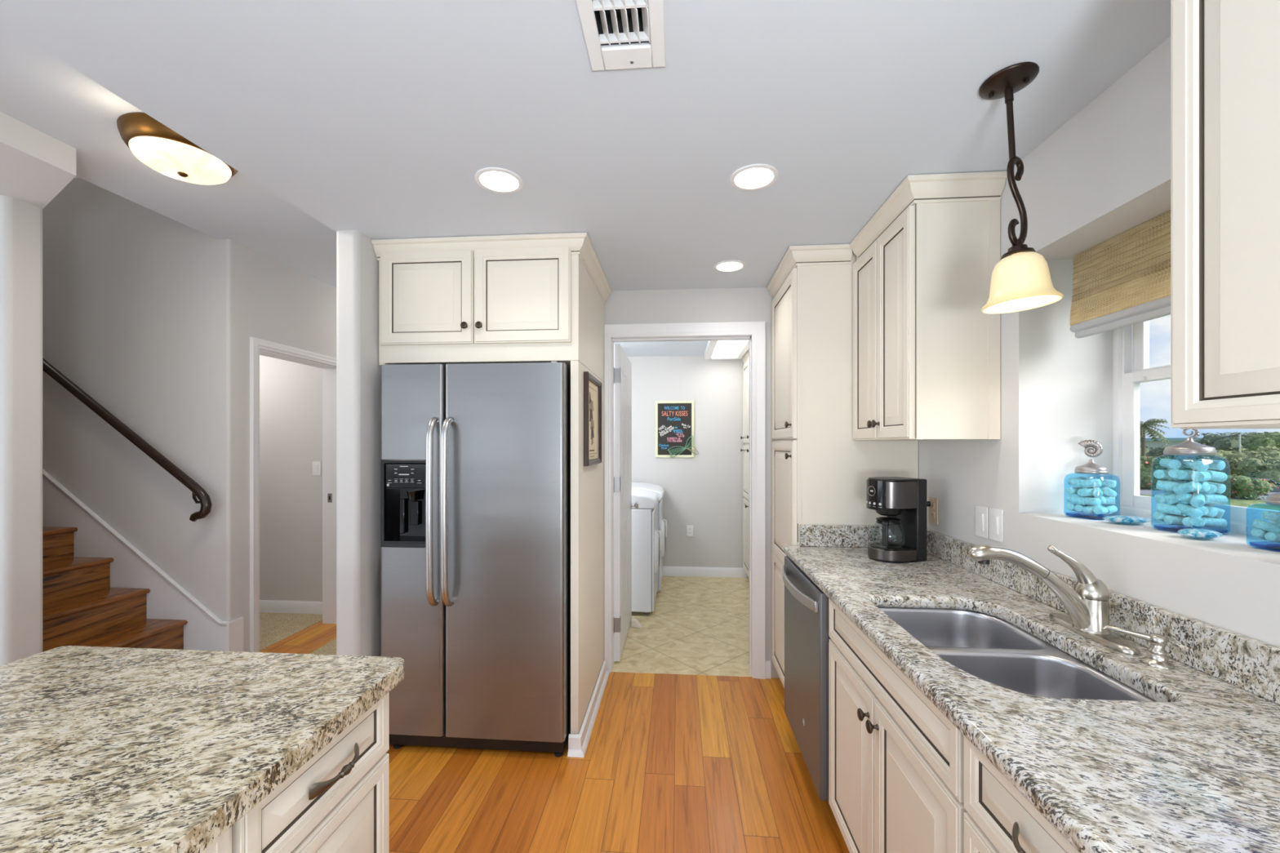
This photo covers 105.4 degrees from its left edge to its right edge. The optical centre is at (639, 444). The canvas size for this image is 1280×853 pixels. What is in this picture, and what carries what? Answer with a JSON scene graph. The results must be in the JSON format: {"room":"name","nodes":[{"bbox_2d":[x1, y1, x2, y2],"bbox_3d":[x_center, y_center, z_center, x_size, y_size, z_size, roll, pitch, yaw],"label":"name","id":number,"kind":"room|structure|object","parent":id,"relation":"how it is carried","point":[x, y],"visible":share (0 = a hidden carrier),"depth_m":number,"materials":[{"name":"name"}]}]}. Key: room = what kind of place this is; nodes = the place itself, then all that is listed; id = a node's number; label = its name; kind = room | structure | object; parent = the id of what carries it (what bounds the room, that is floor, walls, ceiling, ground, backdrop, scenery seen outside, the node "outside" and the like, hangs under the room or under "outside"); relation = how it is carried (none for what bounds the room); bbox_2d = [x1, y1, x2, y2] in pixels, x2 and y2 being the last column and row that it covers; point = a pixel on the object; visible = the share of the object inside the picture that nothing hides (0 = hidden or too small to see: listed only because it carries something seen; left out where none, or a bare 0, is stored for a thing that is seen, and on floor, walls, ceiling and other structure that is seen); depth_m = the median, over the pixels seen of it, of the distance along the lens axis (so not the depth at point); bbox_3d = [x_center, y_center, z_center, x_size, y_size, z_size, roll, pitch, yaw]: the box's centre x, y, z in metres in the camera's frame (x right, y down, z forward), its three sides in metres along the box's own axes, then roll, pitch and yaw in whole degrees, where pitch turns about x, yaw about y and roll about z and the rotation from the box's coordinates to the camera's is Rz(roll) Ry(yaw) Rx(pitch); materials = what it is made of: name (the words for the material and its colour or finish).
{"room":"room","nodes":[
{"label":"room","id":0,"kind":"room"},
{"bbox_2d":[0,195,42,666],"bbox_3d":[-4.417,0.145,2.359,3.225,2.610,0.135,0,0,4],"label":"wall","id":1,"kind":"structure","parent":0,"point":[20,221],"depth_m":2.21,"materials":[{"name":"beige paint"}]},
{"bbox_2d":[0,111,75,208],"bbox_3d":[-4.399,-1.165,-0.624,3.727,0.110,6.070,0,0,4],"label":"beam","id":2,"kind":"structure","parent":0,"point":[35,166],"depth_m":1.96,"materials":[{"name":"paint"}]},
{"bbox_2d":[42,177,254,652],"bbox_3d":[-4.195,-1.200,3.109,3.550,5.200,0.175,0,0,4],"label":"wall","id":3,"kind":"structure","parent":0,"point":[149,313],"depth_m":2.93,"materials":[{"name":"beige paint"}]},
{"bbox_2d":[42,357,212,521],"bbox_3d":[-3.735,-0.564,2.937,2.524,2.014,0.094,0,0,4],"label":"handrail","id":4,"kind":"object","parent":3,"relation":"attached to","point":[197,490],"visible":0.69,"depth_m":2.83,"materials":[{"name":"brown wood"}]},
{"bbox_2d":[42,468,244,652],"bbox_3d":[-3.798,0.192,3.023,2.772,2.416,0.104,0,0,4],"label":"trim","id":5,"kind":"structure","parent":3,"relation":"attached to","point":[166,599],"depth_m":2.92,"materials":[{"name":"white paint"}]},
{"bbox_2d":[0,22,336,288],"bbox_3d":[-3.829,-1.310,0.550,4.679,0.180,8.900,0,0,4],"label":"ceiling","id":6,"kind":"structure","parent":0,"point":[38,90],"depth_m":2.22,"materials":[{"name":"paint"}]},
{"bbox_2d":[116,111,238,185],"bbox_3d":[-1.842,-1.150,1.965,0.364,0.138,0.364,0,0,4],"label":"flush ceiling light","id":7,"kind":"object","parent":6,"relation":"attached to","point":[160,148],"visible":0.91,"depth_m":1.87,"materials":[{"name":"white glass"}]},
{"bbox_2d":[259,355,322,601],"bbox_3d":[-3.517,0.090,3.645,2.019,2.620,1.120,0,0,4],"label":"wall","id":8,"kind":"structure","parent":0,"point":[291,393],"depth_m":4.06,"materials":[{"name":"beige paint"}]},
{"bbox_2d":[259,600,322,613],"bbox_3d":[-3.436,1.349,4.093,1.910,0.102,0.014,0,0,4],"label":"baseboard","id":9,"kind":"structure","parent":8,"relation":"attached to","point":[265,606],"depth_m":4.04,"materials":[{"name":"white paint"}]},
{"bbox_2d":[254,250,336,358],"bbox_3d":[-2.412,0.090,3.980,0.130,2.620,1.840,0,0,4],"label":"wall","id":10,"kind":"structure","parent":0,"point":[293,308],"depth_m":3.36,"materials":[{"name":"beige paint"}]},
{"bbox_2d":[249,337,336,652],"bbox_3d":[-2.441,0.366,3.456,0.154,2.069,0.856,0,0,4],"label":"trim","id":11,"kind":"structure","parent":10,"relation":"attached to","point":[258,347],"depth_m":3.46,"materials":[{"name":"white paint"}]},
{"bbox_2d":[336,230,380,656],"bbox_3d":[-1.199,0.115,3.479,0.109,2.670,2.650,0,0,4],"label":"wall","id":12,"kind":"structure","parent":0,"point":[357,366],"depth_m":2.17,"materials":[{"name":"beige paint"}]},
{"bbox_2d":[259,576,849,852],"bbox_3d":[-2.307,1.458,2.949,7.340,0.123,5.120,0,0,4],"label":"floor","id":13,"kind":"structure","parent":0,"point":[671,763],"depth_m":2.10,"materials":[{"name":"orange wood"}]},
{"bbox_2d":[42,526,187,652],"bbox_3d":[-3.940,0.317,2.528,2.920,2.166,0.926,0,0,4],"label":"staircase","id":14,"kind":"structure","parent":13,"relation":"on","point":[80,606],"depth_m":2.74,"materials":[{"name":"brown wood"}]},
{"bbox_2d":[200,826,231,852],"bbox_3d":[-0.986,0.963,0.520,0.833,0.874,0.453,0,0,4],"label":"base cabinet","id":15,"kind":"object","parent":13,"relation":"on","point":[223,844],"visible":0.11,"depth_m":0.69,"materials":[{"name":"beige paint"}]},
{"bbox_2d":[231,692,389,852],"bbox_3d":[-0.953,0.963,0.939,0.833,0.874,0.380,0,0,4],"label":"base cabinet","id":16,"kind":"object","parent":13,"relation":"on","point":[338,801],"visible":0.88,"depth_m":0.92,"materials":[{"name":"beige paint"}]},
{"bbox_2d":[0,645,404,852],"bbox_3d":[-1.038,0.505,0.192,0.876,0.039,1.920,0,0,4],"label":"countertop","id":17,"kind":"structure","parent":16,"relation":"on","point":[103,749],"depth_m":0.81,"materials":[{"name":"stone"}]},
{"bbox_2d":[309,638,336,655],"bbox_3d":[-1.854,1.395,3.239,0.702,0.009,0.670,0,0,4],"label":"mat","id":18,"kind":"object","parent":13,"relation":"on","point":[330,648],"visible":0.04,"depth_m":3.30,"materials":[{"name":"beige carpet"}]},
{"bbox_2d":[371,232,611,734],"bbox_3d":[-0.706,0.227,2.625,1.004,2.347,0.836,0,0,4],"label":"tall cabinet","id":19,"kind":"object","parent":13,"relation":"on","point":[520,298],"visible":0.91,"depth_m":2.25,"materials":[{"name":"beige paint"}]},
{"bbox_2d":[583,371,601,466],"bbox_3d":[-0.241,-0.125,2.544,0.023,0.454,0.415,0,0,4],"label":"framed picture","id":20,"kind":"object","parent":19,"relation":"attached to","point":[592,385],"visible":1,"depth_m":2.53,"materials":[{"name":"brown wood"}]},
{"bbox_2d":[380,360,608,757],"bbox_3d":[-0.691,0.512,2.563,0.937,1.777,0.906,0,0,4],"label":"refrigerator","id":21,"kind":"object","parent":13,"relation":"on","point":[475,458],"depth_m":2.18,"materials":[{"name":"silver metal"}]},
{"bbox_2d":[631,488,662,615],"bbox_3d":[-0.155,0.893,4.258,0.676,1.014,0.535,0,0,4],"label":"washing machine","id":22,"kind":"object","parent":13,"relation":"on","point":[646,540],"visible":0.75,"depth_m":3.98,"materials":[{"name":"white metal"}]},
{"bbox_2d":[631,482,666,591],"bbox_3d":[-0.072,0.893,4.875,0.676,1.014,0.650,0,0,4],"label":"dryer","id":23,"kind":"object","parent":13,"relation":"on","point":[661,526],"visible":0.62,"depth_m":4.67,"materials":[{"name":"white metal"}]},
{"bbox_2d":[740,351,749,577],"bbox_3d":[1.278,0.228,4.900,0.485,2.345,0.450,0,0,4],"label":"tall cabinet","id":24,"kind":"object","parent":13,"relation":"on","point":[745,358],"visible":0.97,"depth_m":4.91,"materials":[{"name":"beige paint"}]},
{"bbox_2d":[782,555,831,800],"bbox_3d":[0.943,0.965,2.037,0.637,0.870,0.602,0,0,4],"label":"dishwasher","id":25,"kind":"object","parent":13,"relation":"on","point":[806,637],"visible":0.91,"depth_m":1.91,"materials":[{"name":"silver metal"}]},
{"bbox_2d":[766,244,918,688],"bbox_3d":[1.038,0.227,2.601,0.611,2.347,0.616,0,0,4],"label":"pantry cabinet","id":26,"kind":"object","parent":13,"relation":"on","point":[820,473],"visible":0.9,"depth_m":2.35,"materials":[{"name":"beige paint"}]},
{"bbox_2d":[828,598,967,852],"bbox_3d":[0.928,0.964,1.317,0.632,0.872,0.820,0,0,4],"label":"base cabinet","id":27,"kind":"object","parent":13,"relation":"on","point":[896,762],"visible":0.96,"depth_m":1.28,"materials":[{"name":"beige paint"}]},
{"bbox_2d":[964,736,1079,852],"bbox_3d":[0.873,0.964,0.679,0.641,0.872,0.450,0,0,4],"label":"base cabinet","id":28,"kind":"object","parent":13,"relation":"on","point":[998,818],"visible":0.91,"depth_m":0.82,"materials":[{"name":"beige paint"}]},
{"bbox_2d":[0,0,1170,356],"bbox_3d":[0.013,-1.175,0.561,2.981,0.450,9.520,0,0,4],"label":"ceiling","id":29,"kind":"structure","parent":0,"point":[378,119],"depth_m":1.35,"materials":[{"name":"paint"}]},
{"bbox_2d":[474,167,523,193],"bbox_3d":[-0.505,-0.947,1.751,0.168,0.006,0.168,0,0,4],"label":"recessed light","id":30,"kind":"object","parent":29,"relation":"in","point":[496,180],"visible":1,"depth_m":1.74,"materials":[{"name":"white plastic"}]},
{"bbox_2d":[575,0,666,71],"bbox_3d":[-0.046,-1.023,0.988,0.186,0.172,0.463,0,0,4],"label":"ceiling vent","id":31,"kind":"object","parent":29,"relation":"in","point":[603,22],"visible":1,"depth_m":1.14,"materials":[{"name":"white plastic"}]},
{"bbox_2d":[704,340,749,359],"bbox_3d":[0.819,-0.919,4.540,0.385,0.059,1.080,0,0,4],"label":"ceiling light","id":32,"kind":"object","parent":29,"relation":"attached to","point":[715,349],"visible":0.49,"depth_m":4.60,"materials":[{"name":"white plastic"}]},
{"bbox_2d":[711,340,746,357],"bbox_3d":[0.827,-0.912,4.544,0.258,0.015,0.988,0,0,4],"label":"diffuser","id":33,"kind":"object","parent":32,"relation":"attached to","point":[721,348],"depth_m":4.56,"materials":[{"name":"white plastic"}]},
{"bbox_2d":[713,259,746,272],"bbox_3d":[0.475,-0.947,2.586,0.168,0.006,0.168,0,0,4],"label":"recessed light","id":34,"kind":"object","parent":29,"relation":"in","point":[732,265],"visible":1,"depth_m":2.58,"materials":[{"name":"white plastic"}]},
{"bbox_2d":[729,164,778,191],"bbox_3d":[0.404,-0.947,1.730,0.168,0.006,0.168,0,0,4],"label":"recessed light","id":35,"kind":"object","parent":29,"relation":"in","point":[753,176],"visible":1,"depth_m":1.72,"materials":[{"name":"white plastic"}]},
{"bbox_2d":[978,62,1063,313],"bbox_3d":[0.990,-0.656,1.269,0.169,0.593,0.169,0,0,-41],"label":"pendant lamp","id":36,"kind":"object","parent":29,"relation":"hanging from","point":[1021,281],"visible":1,"depth_m":1.25,"materials":[{"name":"beige glass"}]},
{"bbox_2d":[627,355,748,577],"bbox_3d":[0.281,0.225,5.264,2.540,2.350,0.100,0,0,4],"label":"wall","id":37,"kind":"structure","parent":0,"point":[704,491],"depth_m":5.19,"materials":[{"name":"beige paint"}]},
{"bbox_2d":[655,400,693,457],"bbox_3d":[0.370,-0.168,5.196,0.409,0.600,0.021,0,0,4],"label":"chalkboard sign","id":38,"kind":"object","parent":37,"relation":"attached to","point":[674,420],"visible":1,"depth_m":5.19,"materials":[{"name":"grey"}]},
{"bbox_2d":[662,566,746,577],"bbox_3d":[0.117,1.349,5.220,2.020,0.102,0.014,0,0,4],"label":"baseboard","id":39,"kind":"structure","parent":37,"relation":"attached to","point":[692,571],"depth_m":5.17,"materials":[{"name":"white paint"}]},
{"bbox_2d":[604,287,779,678],"bbox_3d":[0.047,0.225,3.048,2.661,2.350,0.115,0,0,4],"label":"wall","id":40,"kind":"structure","parent":0,"point":[744,304],"depth_m":2.96,"materials":[{"name":"beige paint"}]},
{"bbox_2d":[613,343,639,661],"bbox_3d":[-0.118,0.370,3.510,0.168,2.035,0.794,0,0,4],"label":"door","id":41,"kind":"structure","parent":40,"relation":"in","point":[623,504],"depth_m":3.24,"materials":[{"name":"white paint"}]},
{"bbox_2d":[604,321,764,679],"bbox_3d":[0.270,0.331,3.019,0.970,2.138,0.139,0,0,4],"label":"trim","id":42,"kind":"structure","parent":40,"relation":"attached to","point":[753,331],"depth_m":2.96,"materials":[{"name":"white paint"}]},
{"bbox_2d":[918,35,1279,647],"bbox_3d":[1.340,0.275,0.457,0.320,2.450,9.520,0,0,4],"label":"wall","id":43,"kind":"structure","parent":0,"point":[1104,173],"depth_m":1.48,"materials":[{"name":"paint"}]},
{"bbox_2d":[800,524,881,547],"bbox_3d":[1.036,0.435,2.323,0.532,0.102,0.021,0,0,4],"label":"backsplash","id":44,"kind":"structure","parent":43,"relation":"attached to","point":[815,535],"depth_m":2.32,"materials":[{"name":"stone"}]},
{"bbox_2d":[848,171,1007,440],"bbox_3d":[1.130,-0.483,2.011,0.336,0.927,0.629,0,0,4],"label":"upper cabinet","id":45,"kind":"object","parent":43,"relation":"attached to","point":[926,354],"visible":0.99,"depth_m":1.75,"materials":[{"name":"beige paint"}]},
{"bbox_2d":[928,496,937,524],"bbox_3d":[1.309,0.292,2.177,0.008,0.116,0.072,0,0,4],"label":"wall outlet","id":46,"kind":"object","parent":43,"relation":"attached to","point":[933,508],"visible":1,"depth_m":2.17,"materials":[{"name":"beige plastic"}]},
{"bbox_2d":[975,505,988,538],"bbox_3d":[1.280,0.288,1.831,0.012,0.116,0.072,0,0,4],"label":"light switch","id":47,"kind":"object","parent":43,"relation":"attached to","point":[981,512],"visible":1,"depth_m":1.82,"materials":[{"name":"white plastic"}]},
{"bbox_2d":[989,507,1003,542],"bbox_3d":[1.274,0.286,1.748,0.012,0.116,0.072,0,0,4],"label":"light switch","id":48,"kind":"object","parent":43,"relation":"attached to","point":[996,515],"visible":1,"depth_m":1.74,"materials":[{"name":"white plastic"}]},
{"bbox_2d":[1065,439,1118,519],"bbox_3d":[1.413,0.105,1.526,0.104,0.245,0.104,0,0,-18],"label":"glass jar","id":49,"kind":"object","parent":43,"relation":"on","point":[1090,468],"visible":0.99,"depth_m":1.51,"materials":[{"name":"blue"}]},
{"bbox_2d":[1066,494,1084,505],"bbox_3d":[1.373,0.173,1.532,0.023,0.029,0.047,0,0,-23],"label":"cork","id":50,"kind":"object","parent":49,"relation":"in","point":[1077,500],"visible":1,"depth_m":1.53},
{"bbox_2d":[1080,479,1102,488],"bbox_3d":[1.386,0.118,1.499,0.023,0.030,0.047,0,0,-32],"label":"cork","id":51,"kind":"object","parent":49,"relation":"in","point":[1094,482],"visible":1,"depth_m":1.49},
{"bbox_2d":[1082,497,1101,506],"bbox_3d":[1.386,0.173,1.499,0.023,0.023,0.044,0,0,-4],"label":"cork","id":52,"kind":"object","parent":49,"relation":"in","point":[1087,500],"visible":1,"depth_m":1.49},
{"bbox_2d":[926,528,1279,705],"bbox_3d":[1.199,0.435,0.863,0.020,0.102,2.907,0,0,4],"label":"backsplash","id":53,"kind":"structure","parent":43,"relation":"attached to","point":[1252,665],"depth_m":1.10,"materials":[{"name":"stone"}]},
{"bbox_2d":[1069,209,1170,337],"bbox_3d":[1.393,-0.481,1.203,0.040,0.270,0.785,0,0,4],"label":"bamboo blind","id":54,"kind":"object","parent":43,"relation":"attached to","point":[1131,268],"visible":0.57,"depth_m":1.41,"materials":[{"name":"brown wood"}]},
{"bbox_2d":[1103,515,1151,524],"bbox_3d":[1.408,0.216,1.405,0.106,0.022,0.070,0,0,14],"label":"glass ornament","id":55,"kind":"object","parent":43,"relation":"on","point":[1117,519],"visible":1,"depth_m":1.39,"materials":[{"name":"blue glass"}]},
{"bbox_2d":[1151,429,1230,533],"bbox_3d":[1.442,0.089,1.280,0.110,0.275,0.110,0,0,-10],"label":"glass jar","id":56,"kind":"object","parent":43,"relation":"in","point":[1188,447],"visible":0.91,"depth_m":1.26,"materials":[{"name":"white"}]},
{"bbox_2d":[1153,469,1172,479],"bbox_3d":[1.417,0.079,1.315,0.047,0.025,0.025,1,0,-11],"label":"cork","id":57,"kind":"object","parent":56,"relation":"in","point":[1160,473],"visible":0.64,"depth_m":1.31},
{"bbox_2d":[1155,502,1182,515],"bbox_3d":[1.405,0.170,1.293,0.025,0.029,0.049,0,0,-29],"label":"cork","id":58,"kind":"object","parent":56,"relation":"in","point":[1161,508],"visible":0.95,"depth_m":1.29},
{"bbox_2d":[1155,480,1182,491],"bbox_3d":[1.407,0.109,1.294,0.025,0.029,0.049,0,0,-35],"label":"cork","id":59,"kind":"object","parent":56,"relation":"in","point":[1161,485],"visible":0.74,"depth_m":1.29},
{"bbox_2d":[1159,457,1181,469],"bbox_3d":[1.410,0.049,1.297,0.025,0.028,0.048,0,0,25],"label":"cork","id":60,"kind":"object","parent":56,"relation":"in","point":[1167,463],"visible":1,"depth_m":1.28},
{"bbox_2d":[1164,493,1190,504],"bbox_3d":[1.420,0.140,1.288,0.052,0.037,0.025,0,0,13],"label":"cork","id":61,"kind":"object","parent":56,"relation":"in","point":[1171,499],"visible":0.61,"depth_m":1.28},
{"bbox_2d":[1164,515,1190,525],"bbox_3d":[1.421,0.200,1.288,0.047,0.025,0.025,2,0,8],"label":"cork","id":62,"kind":"object","parent":56,"relation":"in","point":[1169,519],"visible":0.6,"depth_m":1.28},
{"bbox_2d":[1177,470,1195,480],"bbox_3d":[1.426,0.079,1.264,0.049,0.029,0.025,0,0,1],"label":"cork","id":63,"kind":"object","parent":56,"relation":"in","point":[1182,474],"visible":0.55,"depth_m":1.26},
{"bbox_2d":[1172,480,1201,494],"bbox_3d":[1.408,0.110,1.255,0.025,0.039,0.052,0,0,-6],"label":"cork","id":64,"kind":"object","parent":56,"relation":"in","point":[1193,486],"visible":1,"depth_m":1.25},
{"bbox_2d":[1177,502,1202,518],"bbox_3d":[1.413,0.170,1.254,0.025,0.035,0.051,0,0,13],"label":"cork","id":65,"kind":"object","parent":56,"relation":"in","point":[1184,508],"visible":1,"depth_m":1.24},
{"bbox_2d":[1181,457,1208,471],"bbox_3d":[1.432,0.050,1.258,0.025,0.038,0.052,0,0,9],"label":"cork","id":66,"kind":"object","parent":56,"relation":"in","point":[1192,463],"visible":1,"depth_m":1.25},
{"bbox_2d":[1190,492,1204,507],"bbox_3d":[1.426,0.140,1.246,0.052,0.037,0.025,0,0,-40],"label":"cork","id":67,"kind":"object","parent":56,"relation":"in","point":[1197,500],"visible":1,"depth_m":1.24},
{"bbox_2d":[1190,516,1204,528],"bbox_3d":[1.426,0.198,1.246,0.050,0.032,0.025,0,0,-40],"label":"cork","id":68,"kind":"object","parent":56,"relation":"in","point":[1197,522],"visible":0.98,"depth_m":1.23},
{"bbox_2d":[1191,471,1211,481],"bbox_3d":[1.430,0.080,1.240,0.047,0.025,0.025,-2,1,-21],"label":"cork","id":69,"kind":"object","parent":56,"relation":"in","point":[1197,476],"visible":1,"depth_m":1.23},
{"bbox_2d":[1197,458,1225,470],"bbox_3d":[1.482,0.051,1.268,0.025,0.029,0.049,0,0,-7],"label":"cork","id":70,"kind":"object","parent":56,"relation":"in","point":[1213,464],"visible":0.6,"depth_m":1.25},
{"bbox_2d":[1200,516,1227,528],"bbox_3d":[1.468,0.199,1.251,0.049,0.029,0.025,0,0,15],"label":"cork","id":71,"kind":"object","parent":56,"relation":"in","point":[1209,522],"visible":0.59,"depth_m":1.24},
{"bbox_2d":[1203,493,1227,505],"bbox_3d":[1.467,0.140,1.249,0.048,0.028,0.025,0,0,9],"label":"cork","id":72,"kind":"object","parent":56,"relation":"in","point":[1209,499],"visible":0.73,"depth_m":1.24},
{"bbox_2d":[1205,470,1227,481],"bbox_3d":[1.466,0.079,1.245,0.050,0.031,0.025,0,0,-8],"label":"cork","id":73,"kind":"object","parent":56,"relation":"in","point":[1215,476],"visible":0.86,"depth_m":1.24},
{"bbox_2d":[1112,302,1279,536],"bbox_3d":[1.557,-0.195,1.197,0.058,0.846,0.830,0,0,4],"label":"window","id":74,"kind":"structure","parent":43,"relation":"in","point":[1131,344],"depth_m":1.55,"materials":[{"name":"white paint"}]},
{"bbox_2d":[1177,528,1222,538],"bbox_3d":[1.367,0.216,1.187,0.093,0.022,0.068,0,0,-11],"label":"glass ornament","id":75,"kind":"object","parent":43,"relation":"on","point":[1192,533],"visible":1,"depth_m":1.17,"materials":[{"name":"blue glass"}]},
{"bbox_2d":[1170,0,1279,429],"bbox_3d":[1.018,-0.481,0.401,0.308,0.908,0.838,0,0,4],"label":"upper cabinet","id":76,"kind":"object","parent":43,"relation":"attached to","point":[1225,54],"visible":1,"depth_m":0.74,"materials":[{"name":"beige paint"}]},
{"bbox_2d":[1245,492,1279,551],"bbox_3d":[1.404,0.141,1.044,0.105,0.172,0.105,0,0,-4],"label":"glass jar","id":77,"kind":"object","parent":43,"relation":"on","point":[1273,499],"visible":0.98,"depth_m":1.06,"materials":[{"name":"blue glass"}]},
{"bbox_2d":[1250,528,1269,540],"bbox_3d":[1.381,0.199,1.078,0.044,0.030,0.020,0,0,-4],"label":"cork","id":78,"kind":"object","parent":77,"relation":"in","point":[1260,533],"visible":0.57,"depth_m":1.07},
{"bbox_2d":[1251,519,1279,533],"bbox_3d":[1.372,0.178,1.066,0.020,0.031,0.044,0,0,-35],"label":"cork","id":79,"kind":"object","parent":77,"relation":"in","point":[1260,524],"visible":1,"depth_m":1.06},
{"bbox_2d":[1261,511,1279,521],"bbox_3d":[1.380,0.155,1.054,0.042,0.023,0.020,0,0,25],"label":"cork","id":80,"kind":"object","parent":77,"relation":"in","point":[1266,515],"visible":1,"depth_m":1.05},
{"bbox_2d":[1264,532,1279,542],"bbox_3d":[1.382,0.201,1.054,0.042,0.026,0.020,0,0,0],"label":"cork","id":81,"kind":"object","parent":77,"relation":"in","point":[1270,536],"visible":1,"depth_m":1.05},
{"label":"outside","id":82,"kind":"structure","parent":0,"visible":0},
{"bbox_2d":[1140,474,1279,511],"bbox_3d":[212.332,4.650,133.853,397.500,0.500,500.000,0,0,4],"label":"ground","id":83,"kind":"structure","parent":82,"point":[1242,503],"depth_m":36.29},
{"bbox_2d":[1140,418,1169,456],"bbox_3d":[67.839,0.477,65.812,5.315,7.868,5.306,0,0,4],"label":"palm tree","id":84,"kind":"object","parent":83,"relation":"on","point":[1149,423],"visible":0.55,"depth_m":65.20,"materials":[{"name":"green plant"}]},
{"bbox_2d":[1140,455,1185,490],"bbox_3d":[50.224,2.787,48.189,4.532,3.549,4.393,0,0,4],"label":"shrub","id":85,"kind":"object","parent":83,"relation":"on","point":[1148,481],"visible":0.55,"depth_m":47.46,"materials":[{"name":"green plant"}]},
{"bbox_2d":[1145,445,1182,459],"bbox_3d":[75.338,2.321,70.429,5.065,4.456,5.252,0,0,4],"label":"tree","id":86,"kind":"object","parent":83,"relation":"on","point":[1157,451],"visible":0.32,"depth_m":69.74,"materials":[{"name":"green plant"}]},
{"bbox_2d":[1140,437,1202,459],"bbox_3d":[108.608,1.525,94.751,10.200,5.750,20.500,0,0,-42],"label":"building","id":87,"kind":"structure","parent":83,"relation":"on","point":[1174,441],"depth_m":94.84,"materials":[{"name":"grey"}]},
{"bbox_2d":[1179,449,1237,481],"bbox_3d":[68.185,2.573,58.320,6.002,4.171,6.109,0,0,4],"label":"tree","id":88,"kind":"object","parent":83,"relation":"on","point":[1206,457],"visible":0.11,"depth_m":57.06,"materials":[{"name":"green plant"}]},
{"bbox_2d":[1195,431,1253,452],"bbox_3d":[89.440,1.204,74.044,7.516,6.648,7.274,0,0,4],"label":"tree","id":89,"kind":"object","parent":83,"relation":"on","point":[1224,442],"visible":0.44,"depth_m":72.98,"materials":[{"name":"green plant"}]},
{"bbox_2d":[1208,475,1279,500],"bbox_3d":[49.392,3.506,40.086,3.272,2.077,3.398,0,0,23],"label":"shrub","id":90,"kind":"object","parent":83,"relation":"on","point":[1240,486],"visible":0.9,"depth_m":39.14,"materials":[{"name":"green plant"}]},
{"bbox_2d":[1214,444,1279,476],"bbox_3d":[65.857,2.233,51.643,5.565,4.462,5.769,0,0,-23],"label":"tree","id":91,"kind":"object","parent":83,"relation":"on","point":[1233,458],"visible":0.3,"depth_m":51.80,"materials":[{"name":"green plant"}]},
{"bbox_2d":[1232,431,1279,452],"bbox_3d":[86.182,1.409,66.154,8.046,6.577,9.327,0,0,4],"label":"tree","id":92,"kind":"object","parent":83,"relation":"on","point":[1251,442],"visible":0.34,"depth_m":65.74,"materials":[{"name":"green plant"}]},
{"bbox_2d":[1235,453,1279,483],"bbox_3d":[61.453,2.722,46.942,4.788,3.736,4.701,0,0,4],"label":"shrub","id":93,"kind":"object","parent":83,"relation":"on","point":[1269,468],"visible":0.68,"depth_m":47.52,"materials":[{"name":"green plant"}]},
{"bbox_3d":[-2.647,1.460,-1.398,7.340,0.120,5.200,0,0,4],"label":"floor","id":94,"kind":"structure","parent":0,"visible":0},
{"bbox_3d":[0.836,0.964,-0.033,0.603,0.872,0.965,0,0,4],"label":"base cabinet","id":95,"kind":"object","parent":94,"relation":"on","visible":0},
{"bbox_2d":[783,524,1279,852],"bbox_3d":[0.895,0.455,0.886,0.632,0.141,2.907,0,0,4],"label":"countertop","id":96,"kind":"structure","parent":95,"relation":"on","point":[1196,768],"depth_m":0.89,"materials":[{"name":"stone"}]},
{"bbox_2d":[866,476,930,563],"bbox_3d":[1.149,0.314,2.105,0.369,0.344,0.166,0,0,-18],"label":"coffee maker","id":97,"kind":"object","parent":96,"relation":"on","point":[904,499],"visible":0.99,"depth_m":2.02,"materials":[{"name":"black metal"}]},
{"bbox_2d":[871,516,905,547],"bbox_3d":[1.049,0.368,2.072,0.146,0.120,0.131,0,0,-18],"label":"glass carafe","id":98,"kind":"object","parent":97,"relation":"on","point":[885,522],"visible":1,"depth_m":2.03,"materials":[{"name":"clear glass"}]},
{"bbox_2d":[875,508,902,516],"bbox_3d":[1.058,0.282,2.076,0.116,0.036,0.116,0,0,-18],"label":"basket","id":99,"kind":"object","parent":97,"relation":"on","point":[884,512],"depth_m":2.03,"materials":[{"name":"black plastic"}]},
{"bbox_2d":[878,607,1156,702],"bbox_3d":[0.891,0.627,1.259,0.431,0.204,0.660,0,0,4],"label":"sink","id":100,"kind":"object","parent":96,"relation":"in","point":[993,650],"visible":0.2,"depth_m":1.24,"materials":[{"name":"silver metal"}]},
{"bbox_2d":[878,607,1045,649],"bbox_3d":[0.892,0.627,1.416,0.379,0.204,0.312,0,0,4],"label":"basin","id":101,"kind":"object","parent":100,"relation":"in","point":[934,628],"depth_m":1.54,"materials":[{"name":"silver metal"}]},
{"bbox_2d":[930,649,1151,701],"bbox_3d":[0.866,0.627,1.086,0.379,0.204,0.310,0,0,4],"label":"basin","id":102,"kind":"object","parent":100,"relation":"in","point":[1051,674],"depth_m":1.22,"materials":[{"name":"silver metal"}]},
{"bbox_2d":[968,544,1140,655],"bbox_3d":[1.026,0.371,1.262,0.335,0.228,0.256,0,0,4],"label":"faucet","id":103,"kind":"object","parent":96,"relation":"on","point":[1086,604],"visible":1,"depth_m":1.24,"materials":[{"name":"silver metal"}]},
{"bbox_2d":[1102,625,1174,669],"bbox_3d":[1.118,0.452,1.092,0.112,0.068,0.052,0,0,25],"label":"soap dispenser","id":104,"kind":"object","parent":96,"relation":"on","point":[1157,656],"visible":1,"depth_m":1.07,"materials":[{"name":"silver metal"}]},
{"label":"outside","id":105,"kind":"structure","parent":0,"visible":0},
{"bbox_2d":[1140,487,1277,500],"bbox_3d":[67.609,4.390,30.823,90.000,0.020,68.000,0,0,4],"label":"road","id":106,"kind":"structure","parent":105,"point":[1143,491],"depth_m":44.03,"materials":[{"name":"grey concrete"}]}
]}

